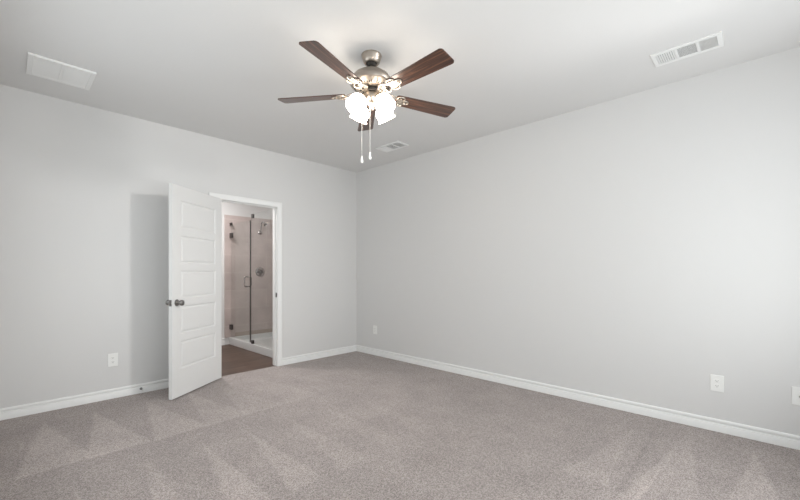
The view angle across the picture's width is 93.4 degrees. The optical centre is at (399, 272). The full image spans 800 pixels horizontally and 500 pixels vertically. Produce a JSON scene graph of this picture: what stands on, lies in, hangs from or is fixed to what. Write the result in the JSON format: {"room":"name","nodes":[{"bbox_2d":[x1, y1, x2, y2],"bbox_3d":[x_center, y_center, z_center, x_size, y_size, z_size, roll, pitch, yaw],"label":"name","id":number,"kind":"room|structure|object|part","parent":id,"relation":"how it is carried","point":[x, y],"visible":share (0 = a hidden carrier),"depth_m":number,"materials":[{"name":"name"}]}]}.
{"room":"empty bedroom","nodes":[
{"label":"empty bedroom","id":0,"kind":"room"},
{"bbox_2d":[0,84,356,408],"bbox_3d":[-2.058,-0.166,4.430,0.120,2.743,4.140,0,0,44],"label":"wall","id":1,"kind":"structure","parent":0,"point":[84,190],"depth_m":3.63,"materials":[{"name":"white paint"}]},
{"bbox_2d":[108,353,117,366],"bbox_3d":[-2.750,0.838,3.611,0.007,0.124,0.079,0,0,44],"label":"wall outlet","id":2,"kind":"object","parent":1,"relation":"attached to","point":[112,358],"visible":1,"depth_m":3.61,"materials":[{"name":"white plastic"}]},
{"bbox_2d":[0,345,356,420],"bbox_3d":[-2.009,1.159,4.383,0.015,0.093,3.900,0,0,44],"label":"baseboard","id":3,"kind":"structure","parent":1,"relation":"attached to","point":[70,401],"depth_m":3.55,"materials":[{"name":"white paint"}]},
{"bbox_2d":[166,183,220,399],"bbox_3d":[-2.099,0.179,3.913,0.173,2.030,0.784,0,0,8],"label":"door","id":4,"kind":"structure","parent":1,"relation":"in","point":[194,302],"depth_m":3.84,"materials":[{"name":"white paint"}]},
{"bbox_3d":[-2.092,0.289,3.587,0.069,0.066,0.066,0,0,8],"label":"knob","id":5,"kind":"part","parent":4,"relation":"part of","materials":[{"name":"silver metal"}]},
{"bbox_2d":[209,192,281,365],"bbox_3d":[-1.887,0.152,4.608,0.154,2.107,0.894,0,0,44],"label":"door frame","id":6,"kind":"structure","parent":1,"relation":"attached to","point":[277,206],"depth_m":4.86,"materials":[{"name":"white paint"}]},
{"bbox_2d":[221,202,272,344],"bbox_3d":[-3.334,-0.164,5.937,0.112,2.747,3.120,0,0,44],"label":"wall","id":7,"kind":"structure","parent":0,"point":[237,248],"depth_m":6.54,"materials":[{"name":"tile"}]},
{"bbox_2d":[229,220,251,341],"bbox_3d":[-2.583,0.123,6.087,0.764,1.915,0.122,0,0,44],"label":"shower door","id":8,"kind":"structure","parent":7,"relation":"attached to","point":[231,224],"depth_m":5.82,"materials":[{"name":"clear glass"}]},
{"bbox_2d":[235,328,272,335],"bbox_3d":[-2.549,1.056,6.678,0.002,0.069,0.737,0,0,44],"label":"tile strip","id":9,"kind":"object","parent":7,"relation":"attached to","point":[270,329],"visible":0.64,"depth_m":6.66,"materials":[{"name":"beige tile"}]},
{"bbox_2d":[255,267,264,276],"bbox_3d":[-2.478,-0.009,6.712,0.059,0.170,0.170,0,0,44],"label":"shower valve","id":10,"kind":"object","parent":7,"relation":"attached to","point":[259,271],"visible":1,"depth_m":6.71,"materials":[{"name":"silver metal"}]},
{"bbox_2d":[258,222,266,234],"bbox_3d":[-2.434,-0.787,6.703,0.173,0.224,0.065,0,0,20],"label":"sprayer","id":11,"kind":"object","parent":7,"relation":"attached to","point":[264,223],"visible":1,"depth_m":6.69,"materials":[{"name":"silver metal"}]},
{"bbox_2d":[0,0,799,171],"bbox_3d":[-0.140,-1.597,2.601,5.180,0.120,4.140,0,0,44],"label":"ceiling","id":12,"kind":"structure","parent":0,"point":[220,69],"depth_m":2.67,"materials":[{"name":"white paint"}]},
{"bbox_2d":[26,52,96,89],"bbox_3d":[-2.597,-1.529,2.890,0.376,0.016,0.376,0,0,44],"label":"ceiling vent","id":13,"kind":"object","parent":12,"relation":"in","point":[37,65],"visible":1,"depth_m":2.87,"materials":[{"name":"white metal"}]},
{"bbox_3d":[-2.655,-1.525,2.829,0.317,0.004,0.147,0,0,44],"label":"louver panel","id":14,"kind":"part","parent":13,"relation":"part of","materials":[{"name":"white metal"}]},
{"bbox_3d":[-2.538,-1.525,2.951,0.317,0.004,0.147,0,0,44],"label":"louver panel","id":15,"kind":"part","parent":13,"relation":"part of","materials":[{"name":"white metal"}]},
{"bbox_2d":[278,40,454,162],"bbox_3d":[-0.170,-1.157,2.636,1.275,0.761,1.330,0,0,44],"label":"ceiling fan","id":16,"kind":"object","parent":12,"relation":"hanging from","point":[371,83],"visible":1,"depth_m":2.57,"materials":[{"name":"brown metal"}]},
{"bbox_3d":[-0.631,-1.262,2.738,0.498,0.035,0.136,0,0,9],"label":"blade","id":17,"kind":"part","parent":16,"relation":"part of","materials":[{"name":"brown wood"}]},
{"bbox_3d":[-0.398,-1.262,2.284,0.136,0.035,0.498,0,0,27],"label":"blade","id":18,"kind":"part","parent":16,"relation":"part of","materials":[{"name":"brown wood"}]},
{"bbox_3d":[-0.288,-1.165,2.585,0.138,0.102,0.138,0,-36,45],"label":"lamp shade","id":19,"kind":"part","parent":16,"relation":"part of","materials":[{"name":"white glass"}]},
{"bbox_3d":[-0.287,-1.166,2.586,0.048,0.074,0.048,0,-36,45],"label":"bulb","id":20,"kind":"part","parent":16,"relation":"part of","materials":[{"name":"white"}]},
{"bbox_3d":[-0.288,-1.165,2.757,0.138,0.102,0.138,0,36,-45],"label":"lamp shade","id":21,"kind":"part","parent":16,"relation":"part of","materials":[{"name":"white glass"}]},
{"bbox_3d":[-0.270,-1.262,3.100,0.136,0.035,0.498,0,0,-9],"label":"blade","id":22,"kind":"part","parent":16,"relation":"part of","materials":[{"name":"brown wood"}]},
{"bbox_3d":[-0.116,-1.166,2.586,0.048,0.074,0.048,0,-36,-45],"label":"bulb","id":23,"kind":"part","parent":16,"relation":"part of","materials":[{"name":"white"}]},
{"bbox_3d":[-0.116,-1.165,2.585,0.138,0.102,0.138,0,-36,-45],"label":"lamp shade","id":24,"kind":"part","parent":16,"relation":"part of","materials":[{"name":"white glass"}]},
{"bbox_3d":[-0.115,-1.165,2.757,0.138,0.102,0.138,0,36,45],"label":"lamp shade","id":25,"kind":"part","parent":16,"relation":"part of","materials":[{"name":"white glass"}]},
{"bbox_3d":[0.106,-1.262,2.364,0.498,0.035,0.136,0,0,45],"label":"blade","id":26,"kind":"part","parent":16,"relation":"part of","materials":[{"name":"brown wood"}]},
{"bbox_3d":[0.185,-1.262,2.869,0.498,0.035,0.136,0,0,-27],"label":"blade","id":27,"kind":"part","parent":16,"relation":"part of","materials":[{"name":"brown wood"}]},
{"bbox_2d":[375,141,408,152],"bbox_3d":[-0.098,-1.532,4.604,0.386,0.010,0.202,0,0,44],"label":"ceiling vent","id":28,"kind":"object","parent":12,"relation":"in","point":[395,145],"visible":1,"depth_m":4.59,"materials":[{"name":"white metal"}]},
{"bbox_2d":[650,31,723,66],"bbox_3d":[1.978,-1.532,2.605,0.386,0.010,0.202,0,0,44],"label":"ceiling vent","id":29,"kind":"object","parent":12,"relation":"in","point":[713,41],"visible":1,"depth_m":2.59,"materials":[{"name":"white metal"}]},
{"bbox_2d":[0,344,799,499],"bbox_3d":[-0.892,1.266,3.319,7.260,0.120,4.140,0,0,44],"label":"floor","id":30,"kind":"structure","parent":0,"point":[355,425],"depth_m":2.61,"materials":[{"name":"beige carpet"}]},
{"bbox_2d":[229,332,272,357],"bbox_3d":[-1.914,1.151,6.015,1.859,0.118,0.846,0,0,44],"label":"shower pan","id":31,"kind":"object","parent":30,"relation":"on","point":[263,342],"visible":0.26,"depth_m":6.12,"materials":[{"name":"grey plastic"}]},
{"bbox_2d":[357,47,799,435],"bbox_3d":[1.247,-0.166,4.056,5.180,2.743,0.120,0,0,44],"label":"wall","id":32,"kind":"structure","parent":0,"point":[642,247],"depth_m":3.34,"materials":[{"name":"white paint"}]},
{"bbox_2d":[373,325,376,333],"bbox_3d":[-0.364,0.838,5.504,0.079,0.124,0.007,0,0,44],"label":"wall outlet","id":33,"kind":"object","parent":32,"relation":"attached to","point":[374,326],"visible":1,"depth_m":5.51,"materials":[{"name":"white plastic"}]},
{"bbox_2d":[356,345,799,449],"bbox_3d":[1.163,1.159,4.043,5.045,0.093,0.015,0,0,44],"label":"baseboard","id":34,"kind":"structure","parent":32,"relation":"attached to","point":[792,441],"depth_m":3.31,"materials":[{"name":"white paint"}]},
{"bbox_2d":[710,374,723,392],"bbox_3d":[2.407,0.842,2.862,0.079,0.124,0.007,0,0,44],"label":"wall outlet","id":35,"kind":"object","parent":32,"relation":"attached to","point":[716,381],"visible":1,"depth_m":2.86,"materials":[{"name":"white plastic"}]},
{"bbox_2d":[792,386,799,405],"bbox_3d":[2.718,0.844,2.561,0.079,0.124,0.013,0,0,44],"label":"jack plate","id":36,"kind":"object","parent":32,"relation":"attached to","point":[795,390],"visible":1,"depth_m":2.58,"materials":[{"name":"white plastic"}]}
]}

